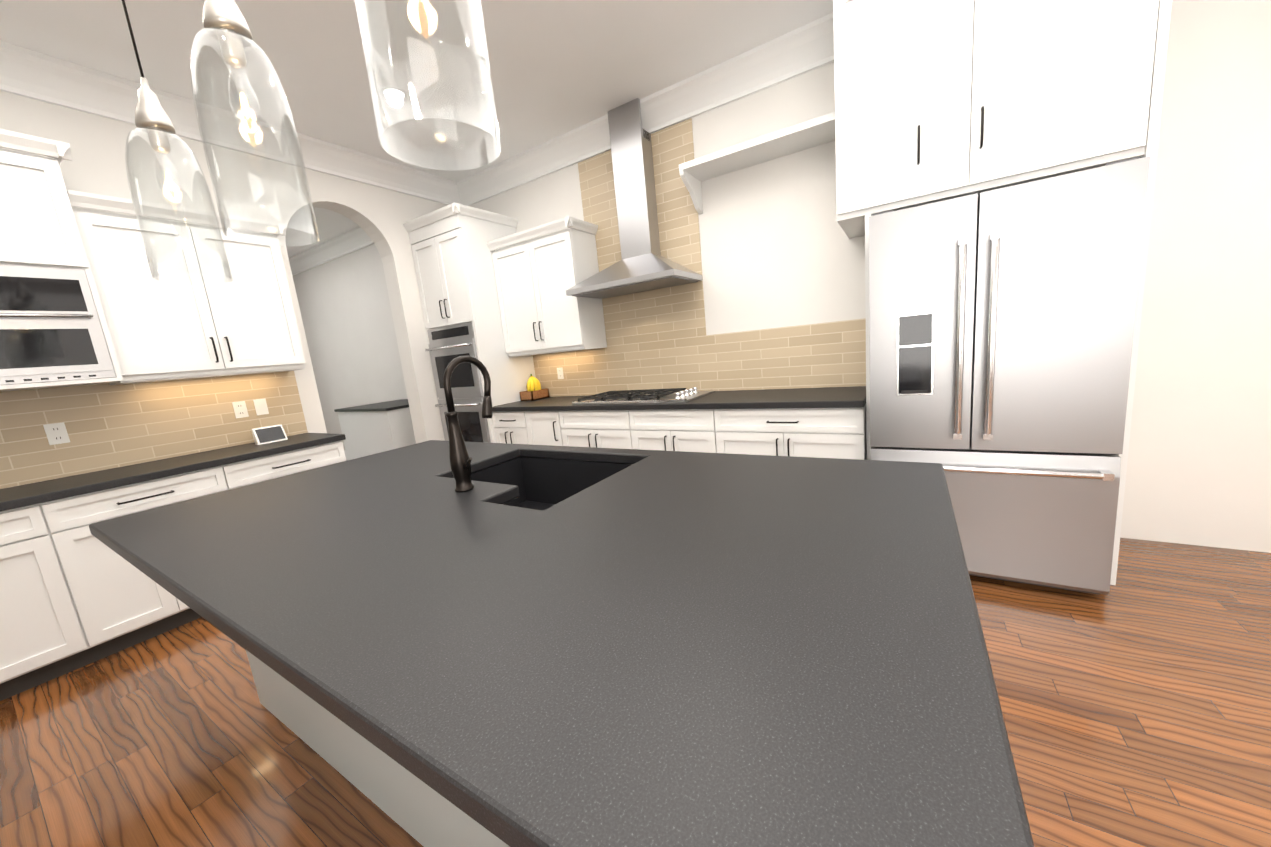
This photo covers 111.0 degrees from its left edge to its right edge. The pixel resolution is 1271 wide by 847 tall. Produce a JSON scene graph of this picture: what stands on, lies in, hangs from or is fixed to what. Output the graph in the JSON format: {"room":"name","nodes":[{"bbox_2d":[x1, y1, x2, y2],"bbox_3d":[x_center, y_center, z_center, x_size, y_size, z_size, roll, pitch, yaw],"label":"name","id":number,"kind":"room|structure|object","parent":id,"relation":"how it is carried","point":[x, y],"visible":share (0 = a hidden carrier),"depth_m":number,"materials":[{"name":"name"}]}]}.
{"room":"kitchen","nodes":[
{"label":"kitchen","id":0,"kind":"room"},
{"bbox_2d":[0,91,446,488],"bbox_3d":[-2.980,-0.507,3.090,0.200,3.170,4.520,0,11,32],"label":"wall","id":1,"kind":"structure","parent":0,"point":[379,216],"depth_m":3.32,"materials":[{"name":"white paint"}]},
{"bbox_2d":[0,129,122,391],"bbox_3d":[-3.254,-0.743,2.035,0.443,1.200,0.958,0,11,32],"label":"upper cabinet","id":2,"kind":"object","parent":1,"relation":"attached to","point":[38,226],"visible":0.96,"depth_m":2.17,"materials":[{"name":"white wood"}]},
{"bbox_2d":[0,265,115,384],"bbox_3d":[-3.209,-0.450,2.076,0.414,0.560,0.824,0,11,32],"label":"microwave oven","id":3,"kind":"object","parent":2,"relation":"in","point":[50,328],"visible":0.98,"depth_m":2.19,"materials":[{"name":"silver metal"}]},
{"bbox_2d":[0,371,307,488],"bbox_3d":[-3.333,0.080,2.333,0.008,0.508,2.664,0,11,32],"label":"backsplash","id":4,"kind":"structure","parent":1,"relation":"attached to","point":[108,426],"depth_m":2.69,"materials":[{"name":"tile"}]},
{"bbox_2d":[43,422,69,444],"bbox_3d":[-3.249,0.057,2.452,0.007,0.116,0.072,0,11,32],"label":"electrical outlet","id":5,"kind":"object","parent":4,"relation":"attached to","point":[56,433],"visible":1,"depth_m":2.45,"materials":[{"name":"white plastic"}]},
{"bbox_2d":[232,401,248,417],"bbox_3d":[-2.828,-0.100,3.126,0.007,0.116,0.072,0,11,32],"label":"electrical outlet","id":6,"kind":"object","parent":4,"relation":"attached to","point":[240,409],"visible":1,"depth_m":3.12,"materials":[{"name":"white plastic"}]},
{"bbox_2d":[253,398,268,414],"bbox_3d":[-2.764,-0.123,3.224,0.011,0.116,0.072,0,11,32],"label":"light switch","id":7,"kind":"object","parent":4,"relation":"attached to","point":[261,407],"visible":1,"depth_m":3.22,"materials":[{"name":"white plastic"}]},
{"bbox_2d":[67,189,305,384],"bbox_3d":[-2.798,-0.811,2.833,0.373,1.002,0.951,0,11,32],"label":"upper cabinet","id":8,"kind":"object","parent":1,"relation":"attached to","point":[243,322],"visible":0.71,"depth_m":2.67,"materials":[{"name":"white wood"}]},
{"bbox_2d":[0,40,459,204],"bbox_3d":[-2.978,-1.966,2.755,0.136,0.195,4.230,0,11,32],"label":"crown molding","id":9,"kind":"structure","parent":1,"relation":"attached to","point":[39,76],"depth_m":2.85,"materials":[{"name":"white wood"}]},
{"bbox_2d":[0,0,832,257],"bbox_3d":[-2.045,-1.894,0.921,12.700,0.100,7.020,0,11,32],"label":"ceiling","id":10,"kind":"structure","parent":0,"point":[557,68],"depth_m":2.64,"materials":[{"name":"paint"}]},
{"bbox_2d":[122,0,232,283],"bbox_3d":[-1.459,-1.190,1.247,0.182,1.501,0.182,0,11,32],"label":"pendant light","id":11,"kind":"object","parent":10,"relation":"hanging from","point":[153,121],"visible":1,"depth_m":1.30,"materials":[{"name":"clear glass"}]},
{"bbox_2d":[190,0,319,245],"bbox_3d":[-0.941,-1.185,0.925,0.182,1.501,0.182,0,11,32],"label":"pendant light","id":12,"kind":"object","parent":10,"relation":"hanging from","point":[225,25],"visible":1,"depth_m":0.98,"materials":[{"name":"clear glass"}]},
{"bbox_2d":[380,87,407,101],"bbox_3d":[-1.635,-2.228,2.955,0.168,0.004,0.168,-1,11,23],"label":"recessed light","id":13,"kind":"object","parent":10,"relation":"in","point":[398,93],"depth_m":2.94,"materials":[{"name":"white"}]},
{"bbox_2d":[355,0,501,170],"bbox_3d":[-0.381,-1.181,0.576,0.182,1.501,0.182,0,11,32],"label":"pendant light","id":14,"kind":"object","parent":10,"relation":"hanging from","point":[387,122],"visible":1,"depth_m":0.68,"materials":[{"name":"clear glass"}]},
{"bbox_2d":[0,460,1270,846],"bbox_3d":[-1.731,1.315,1.470,12.700,0.100,7.020,0,11,32],"label":"floor","id":15,"kind":"structure","parent":0,"point":[1136,706],"depth_m":1.53,"materials":[{"name":"brown wood"}]},
{"bbox_2d":[0,498,115,700],"bbox_3d":[-3.196,0.868,2.018,0.583,0.876,0.778,0,11,32],"label":"base cabinet","id":16,"kind":"object","parent":15,"relation":"on","point":[75,593],"depth_m":2.09,"materials":[{"name":"white wood"}]},
{"bbox_2d":[64,462,243,652],"bbox_3d":[-2.853,0.740,2.567,0.583,0.876,0.778,0,11,32],"label":"base cabinet","id":17,"kind":"object","parent":15,"relation":"on","point":[137,609],"depth_m":2.33,"materials":[{"name":"white wood"}]},
{"bbox_2d":[240,441,345,485],"bbox_3d":[-2.522,0.617,3.096,0.583,0.876,0.729,0,11,32],"label":"base cabinet","id":18,"kind":"object","parent":15,"relation":"on","point":[265,468],"depth_m":2.91,"materials":[{"name":"white wood"}]},
{"bbox_2d":[0,433,345,511],"bbox_3d":[-3.053,0.351,2.221,0.603,0.040,2.663,0,11,32],"label":"countertop","id":19,"kind":"structure","parent":18,"relation":"on","point":[14,497],"depth_m":2.46,"materials":[{"name":"stone"}]},
{"bbox_2d":[251,424,287,444],"bbox_3d":[-2.608,0.077,3.113,0.075,0.111,0.170,0,11,32],"label":"smart display","id":20,"kind":"object","parent":19,"relation":"on","point":[268,434],"visible":1,"depth_m":3.10,"materials":[{"name":"white plastic"}]},
{"bbox_2d":[334,399,415,459],"bbox_3d":[-2.912,0.219,5.421,1.140,0.950,0.828,0,11,32],"label":"sideboard","id":21,"kind":"object","parent":15,"relation":"on","point":[370,429],"visible":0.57,"depth_m":4.97,"materials":[{"name":"white wood"}]},
{"bbox_2d":[246,456,632,846],"bbox_3d":[-0.400,0.681,1.507,2.382,0.874,1.142,0,11,32],"label":"kitchen island","id":22,"kind":"object","parent":15,"relation":"on","point":[422,813],"visible":0.1,"depth_m":1.46,"materials":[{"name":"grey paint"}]},
{"bbox_2d":[89,440,1033,846],"bbox_3d":[-0.483,0.246,1.365,2.433,0.040,1.275,0,11,32],"label":"island countertop","id":23,"kind":"structure","parent":22,"relation":"on","point":[653,648],"depth_m":0.64,"materials":[{"name":"stone"}]},
{"bbox_2d":[443,356,492,491],"bbox_3d":[-0.528,-0.008,1.456,0.119,0.435,0.202,0,11,32],"label":"faucet","id":24,"kind":"object","parent":23,"relation":"on","point":[460,462],"visible":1,"depth_m":1.41,"materials":[{"name":"black metal"}]},
{"bbox_2d":[403,203,535,442],"bbox_3d":[-1.552,-0.634,4.447,0.783,2.690,0.723,0,11,32],"label":"tall cabinet","id":25,"kind":"object","parent":15,"relation":"on","point":[453,264],"depth_m":4.06,"materials":[{"name":"white wood"}]},
{"bbox_2d":[425,322,490,442],"bbox_3d":[-1.725,-0.282,4.216,0.674,1.290,0.103,0,11,32],"label":"double wall oven","id":26,"kind":"object","parent":25,"relation":"in","point":[447,345],"visible":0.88,"depth_m":4.17,"materials":[{"name":"silver metal"}]},
{"bbox_2d":[492,411,519,443],"bbox_3d":[-0.938,0.253,4.315,0.497,0.876,0.648,0,11,32],"label":"base cabinet","id":27,"kind":"object","parent":15,"relation":"on","point":[507,429],"depth_m":4.03,"materials":[{"name":"white wood"}]},
{"bbox_2d":[516,411,555,445],"bbox_3d":[-0.607,0.256,4.109,0.518,0.876,0.648,0,11,32],"label":"base cabinet","id":28,"kind":"object","parent":15,"relation":"on","point":[535,426],"depth_m":3.85,"materials":[{"name":"white wood"}]},
{"bbox_2d":[552,410,623,448],"bbox_3d":[-0.141,0.260,3.818,0.818,0.876,0.648,0,11,32],"label":"base cabinet","id":29,"kind":"object","parent":15,"relation":"on","point":[587,428],"depth_m":3.53,"materials":[{"name":"white wood"}]},
{"bbox_2d":[492,386,865,410],"bbox_3d":[0.123,-0.185,3.534,3.118,0.040,0.673,0,11,32],"label":"countertop","id":30,"kind":"structure","parent":29,"relation":"on","point":[840,397],"depth_m":3.02,"materials":[{"name":"stone"}]},
{"bbox_2d":[519,388,548,400],"bbox_3d":[-1.026,-0.295,4.442,0.170,0.090,0.240,0,11,32],"label":"basket","id":31,"kind":"object","parent":30,"relation":"on","point":[534,391],"depth_m":4.37,"materials":[{"name":"wood"}]},
{"bbox_2d":[527,374,540,389],"bbox_3d":[-1.022,-0.397,4.407,0.068,0.207,0.162,4,13,44],"label":"fruit","id":32,"kind":"object","parent":31,"relation":"in","point":[533,383],"depth_m":4.38,"materials":[{"name":"food"}]},
{"bbox_2d":[572,387,713,404],"bbox_3d":[0.055,-0.233,3.558,1.020,0.058,0.550,0,11,32],"label":"gas cooktop","id":33,"kind":"object","parent":30,"relation":"in","point":[647,396],"visible":1,"depth_m":3.44,"materials":[{"name":"silver metal"}]},
{"bbox_2d":[620,409,703,451],"bbox_3d":[0.445,0.265,3.453,0.798,0.876,0.648,0,11,32],"label":"base cabinet","id":34,"kind":"object","parent":15,"relation":"on","point":[680,429],"depth_m":3.17,"materials":[{"name":"white wood"}]},
{"bbox_2d":[704,404,866,459],"bbox_3d":[1.090,0.271,3.051,0.959,0.876,0.648,0,11,32],"label":"base cabinet","id":35,"kind":"object","parent":15,"relation":"on","point":[838,433],"depth_m":2.70,"materials":[{"name":"white wood"}]},
{"bbox_2d":[833,0,1171,584],"bbox_3d":[1.784,-0.764,2.373,1.180,3.000,0.655,0,11,32],"label":"tall cabinet","id":36,"kind":"object","parent":15,"relation":"on","point":[938,100],"visible":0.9,"depth_m":1.98,"materials":[{"name":"white wood"}]},
{"bbox_2d":[869,156,1149,594],"bbox_3d":[1.799,-0.174,2.328,0.918,1.855,0.906,0,11,32],"label":"refrigerator","id":37,"kind":"object","parent":15,"relation":"on","point":[1002,322],"visible":0.9,"depth_m":1.93,"materials":[{"name":"grey metal"}]},
{"bbox_2d":[293,0,1270,552],"bbox_3d":[-0.116,-0.948,4.031,12.300,3.170,0.204,0,11,32],"label":"wall","id":38,"kind":"structure","parent":0,"point":[778,246],"depth_m":2.30,"materials":[{"name":"white paint"}]},
{"bbox_2d":[289,226,373,275],"bbox_3d":[-3.820,-2.406,5.809,3.810,0.195,0.136,0,11,32],"label":"crown molding","id":39,"kind":"structure","parent":38,"relation":"attached to","point":[355,239],"depth_m":6.05,"materials":[{"name":"white wood"}]},
{"bbox_2d":[486,216,606,356],"bbox_3d":[-0.803,-1.192,4.039,0.997,1.062,0.408,0,11,32],"label":"upper cabinet","id":40,"kind":"object","parent":38,"relation":"attached to","point":[541,312],"visible":0.98,"depth_m":3.87,"materials":[{"name":"white wood"}]},
{"bbox_2d":[566,98,702,298],"bbox_3d":[-0.080,-1.755,3.396,0.980,1.376,0.508,0,11,32],"label":"range hood","id":41,"kind":"object","parent":38,"relation":"attached to","point":[643,265],"visible":1,"depth_m":3.43,"materials":[{"name":"silver metal"}]},
{"bbox_2d":[456,13,833,205],"bbox_3d":[1.488,-2.360,2.501,7.980,0.195,0.136,0,11,32],"label":"crown molding","id":42,"kind":"structure","parent":38,"relation":"attached to","point":[806,48],"depth_m":3.19,"materials":[{"name":"white"}]},
{"bbox_2d":[533,118,865,396],"bbox_3d":[0.196,-1.277,3.637,3.120,2.053,0.008,0,11,32],"label":"backsplash","id":43,"kind":"structure","parent":38,"relation":"attached to","point":[658,339],"depth_m":3.56,"materials":[{"name":"tile"}]},
{"bbox_2d":[557,367,563,378],"bbox_3d":[-0.759,-0.505,4.403,0.072,0.116,0.007,0,11,32],"label":"electrical outlet","id":44,"kind":"object","parent":43,"relation":"attached to","point":[560,373],"visible":1,"depth_m":4.40,"materials":[{"name":"white plastic"}]},
{"bbox_2d":[679,112,834,214],"bbox_3d":[0.839,-1.712,2.946,1.036,0.270,0.318,0,11,32],"label":"shelf","id":45,"kind":"object","parent":38,"relation":"attached to","point":[811,133],"visible":0.86,"depth_m":2.90,"materials":[{"name":"white wood"}]}
]}

